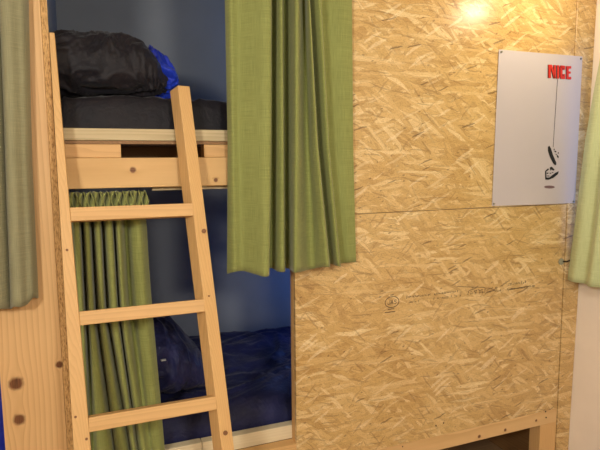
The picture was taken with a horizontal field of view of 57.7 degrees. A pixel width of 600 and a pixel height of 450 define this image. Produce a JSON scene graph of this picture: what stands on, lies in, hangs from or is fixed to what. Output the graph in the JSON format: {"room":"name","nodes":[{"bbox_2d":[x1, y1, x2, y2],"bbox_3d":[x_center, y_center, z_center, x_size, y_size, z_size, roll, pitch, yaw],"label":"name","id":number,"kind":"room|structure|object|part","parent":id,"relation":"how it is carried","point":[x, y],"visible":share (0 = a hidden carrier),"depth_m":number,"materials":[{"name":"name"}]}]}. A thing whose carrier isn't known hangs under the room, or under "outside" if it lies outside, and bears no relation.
{"room":"dormitory","nodes":[
{"label":"dormitory","id":0,"kind":"room"},
{"bbox_2d":[47,0,65,312],"bbox_3d":[-0.987,0.076,2.224,0.060,2.650,0.980,-3,7,-22],"label":"wall partition","id":1,"kind":"structure","parent":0,"point":[51,4],"depth_m":1.96,"materials":[{"name":"grey paint"}]},
{"bbox_2d":[40,0,73,449],"bbox_3d":[-0.782,0.127,1.769,0.018,2.650,0.021,-3,7,-22],"label":"partition edge","id":2,"kind":"object","parent":1,"relation":"attached to","point":[43,3],"visible":0.91,"depth_m":1.75,"materials":[{"name":"beige wood"}]},
{"bbox_2d":[237,439,501,449],"bbox_3d":[-0.009,1.602,0.937,4.112,0.100,4.600,-3,7,-22],"label":"floor","id":3,"kind":"structure","parent":0,"point":[484,444],"depth_m":3.15,"materials":[{"name":"brown wood"}]},
{"bbox_2d":[0,0,67,449],"bbox_3d":[-0.877,0.132,1.736,0.182,2.650,0.032,-3,7,-22],"label":"board","id":4,"kind":"object","parent":3,"relation":"on","point":[31,368],"visible":0.43,"depth_m":1.75,"materials":[{"name":"beige wood"}]},
{"bbox_2d":[49,32,233,449],"bbox_3d":[-0.454,0.431,1.714,0.518,2.054,0.526,-3,7,-22],"label":"ladder","id":5,"kind":"object","parent":3,"relation":"on","point":[192,208],"visible":1,"depth_m":1.72,"materials":[{"name":"brown wood"}]},
{"bbox_3d":[-0.656,0.442,1.634,0.069,2.054,0.528,-3,7,-24],"label":"rail","id":6,"kind":"part","parent":5,"relation":"part of","materials":[{"name":"brown wood"}]},
{"bbox_3d":[-0.278,0.497,1.779,0.049,1.905,0.505,-5,8,-34],"label":"rail","id":7,"kind":"part","parent":5,"relation":"part of","materials":[{"name":"brown wood"}]},
{"bbox_2d":[63,128,556,449],"bbox_3d":[0.102,0.019,2.637,2.269,2.650,0.986,-3,7,-22],"label":"bunk bed","id":8,"kind":"object","parent":3,"relation":"on","point":[95,157],"visible":0.28,"depth_m":1.93,"materials":[{"name":"brown wood"}]},
{"bbox_2d":[69,190,164,449],"bbox_3d":[-0.640,0.384,1.893,0.302,1.010,0.155,-3,7,-22],"label":"curtain","id":9,"kind":"object","parent":8,"relation":"hanging from","point":[112,257],"visible":0.71,"depth_m":1.87,"materials":[{"name":"fabric"}]},
{"bbox_2d":[61,95,226,129],"bbox_3d":[0.020,-0.458,2.576,2.117,0.161,0.908,-3,7,-22],"label":"mattress","id":10,"kind":"object","parent":8,"relation":"on","point":[114,111],"visible":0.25,"depth_m":1.86,"materials":[{"name":"black fabric"}]},
{"bbox_2d":[51,29,179,99],"bbox_3d":[-0.699,-0.589,2.083,0.432,0.249,0.540,-3,7,-22],"label":"pillow","id":11,"kind":"object","parent":10,"relation":"on","point":[93,63],"visible":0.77,"depth_m":1.85,"materials":[{"name":"black fabric"}]},
{"bbox_3d":[-0.394,-0.186,1.901,0.826,0.099,0.038,-3,7,-22],"label":"rail","id":12,"kind":"part","parent":8,"relation":"part of","materials":[{"name":"brown wood"}]},
{"bbox_2d":[160,326,291,444],"bbox_3d":[0.023,0.685,2.727,2.117,0.184,0.870,-3,7,-22],"label":"quilt","id":13,"kind":"object","parent":8,"relation":"on","point":[257,364],"visible":0.15,"depth_m":2.31,"materials":[{"name":"blue fabric"}]},
{"bbox_2d":[153,316,205,392],"bbox_3d":[-0.616,0.503,2.284,0.450,0.341,0.496,-3,7,-22],"label":"pillow","id":14,"kind":"object","parent":13,"relation":"on","point":[179,360],"visible":0.4,"depth_m":2.12,"materials":[{"name":"blue fabric"}]},
{"bbox_3d":[-0.396,0.934,2.032,0.806,0.101,0.048,-3,7,-22],"label":"rail","id":15,"kind":"part","parent":8,"relation":"part of","materials":[{"name":"brown wood"}]},
{"bbox_3d":[-0.004,0.082,2.105,0.064,2.650,0.032,-3,7,-22],"label":"post","id":16,"kind":"part","parent":8,"relation":"part of","materials":[{"name":"brown wood"}]},
{"bbox_2d":[293,204,566,449],"bbox_3d":[0.617,0.434,2.367,1.372,1.005,0.019,-3,7,-22],"label":"panel","id":17,"kind":"object","parent":8,"relation":"attached to","point":[446,321],"visible":0.98,"depth_m":2.33,"materials":[{"name":"brown wood"}]},
{"bbox_2d":[558,258,569,264],"bbox_3d":[1.250,0.174,2.569,0.050,0.031,0.027,-3,7,-22],"label":"metal hook","id":18,"kind":"object","parent":17,"relation":"attached to","point":[561,261],"visible":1,"depth_m":2.57,"materials":[{"name":"beige"}]},
{"bbox_2d":[352,0,576,213],"bbox_3d":[0.607,-0.666,2.239,1.372,1.206,0.018,-3,7,-22],"label":"panel","id":19,"kind":"object","parent":8,"relation":"attached to","point":[425,72],"visible":0.55,"depth_m":2.23,"materials":[{"name":"beige wood"}]},
{"bbox_2d":[492,50,581,205],"bbox_3d":[1.069,-0.425,2.435,0.492,0.672,0.015,-3,7,-22],"label":"poster","id":20,"kind":"object","parent":19,"relation":"attached to","point":[538,104],"visible":1,"depth_m":2.43,"materials":[{"name":"paper"}]},
{"bbox_3d":[0.617,0.967,2.443,1.374,0.068,0.045,-3,7,-22],"label":"rail","id":21,"kind":"part","parent":8,"relation":"part of","materials":[{"name":"brown wood"}]},
{"bbox_3d":[1.204,1.150,2.713,0.102,0.367,0.067,-3,7,-22],"label":"post","id":22,"kind":"part","parent":8,"relation":"part of","materials":[{"name":"brown wood"}]},
{"bbox_2d":[555,0,596,449],"bbox_3d":[1.313,0.013,2.601,0.122,2.650,0.018,-3,7,-22],"label":"panel","id":23,"kind":"object","parent":3,"relation":"on","point":[585,9],"visible":0.5,"depth_m":2.59,"materials":[{"name":"beige wood"}]},
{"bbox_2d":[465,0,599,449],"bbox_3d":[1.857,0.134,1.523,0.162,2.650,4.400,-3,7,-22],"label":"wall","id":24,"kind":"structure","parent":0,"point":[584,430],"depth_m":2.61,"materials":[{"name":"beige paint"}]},
{"bbox_3d":[-0.032,-1.129,0.618,4.112,0.100,4.600,-3,7,-22],"label":"ceiling","id":25,"kind":"structure","parent":0,"visible":0},
{"bbox_3d":[-0.463,-1.172,1.681,1.752,0.054,0.018,-3,7,-22],"label":"curtain rod","id":26,"kind":"object","parent":25,"relation":"attached to","visible":0},
{"bbox_2d":[0,0,37,308],"bbox_3d":[-0.933,-0.423,1.572,0.291,1.389,0.067,-3,7,-22],"label":"curtain","id":27,"kind":"object","parent":26,"relation":"hanging from","point":[18,254],"visible":1,"depth_m":1.62,"materials":[{"name":"grey fabric"}]},
{"bbox_2d":[225,0,355,276],"bbox_3d":[-0.011,-0.495,1.924,0.517,1.342,0.125,-3,7,-19],"label":"curtain","id":28,"kind":"object","parent":26,"relation":"hanging from","point":[291,201],"visible":1,"depth_m":1.92,"materials":[{"name":"fabric"}]},
{"bbox_3d":[1.481,-1.212,1.881,0.018,0.054,1.132,-3,7,-22],"label":"curtain rod","id":29,"kind":"object","parent":25,"relation":"attached to","visible":0},
{"bbox_2d":[567,61,599,287],"bbox_3d":[1.457,-0.435,2.018,0.065,1.507,1.034,-3,7,-22],"label":"curtain","id":30,"kind":"object","parent":29,"relation":"hanging from","point":[584,265],"visible":1,"depth_m":2.44,"materials":[{"name":"fabric"}]},
{"bbox_3d":[-1.176,1.178,1.768,0.720,0.570,0.020,-3,7,-22],"label":"board","id":31,"kind":"object","parent":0,"visible":0},
{"bbox_2d":[0,384,4,449],"bbox_3d":[-1.347,0.638,2.136,0.710,0.559,0.890,-3,7,-22],"label":"quilt","id":32,"kind":"object","parent":31,"relation":"on","point":[2,438],"visible":0.02,"depth_m":1.81,"materials":[{"name":"blue fabric"}]}
]}

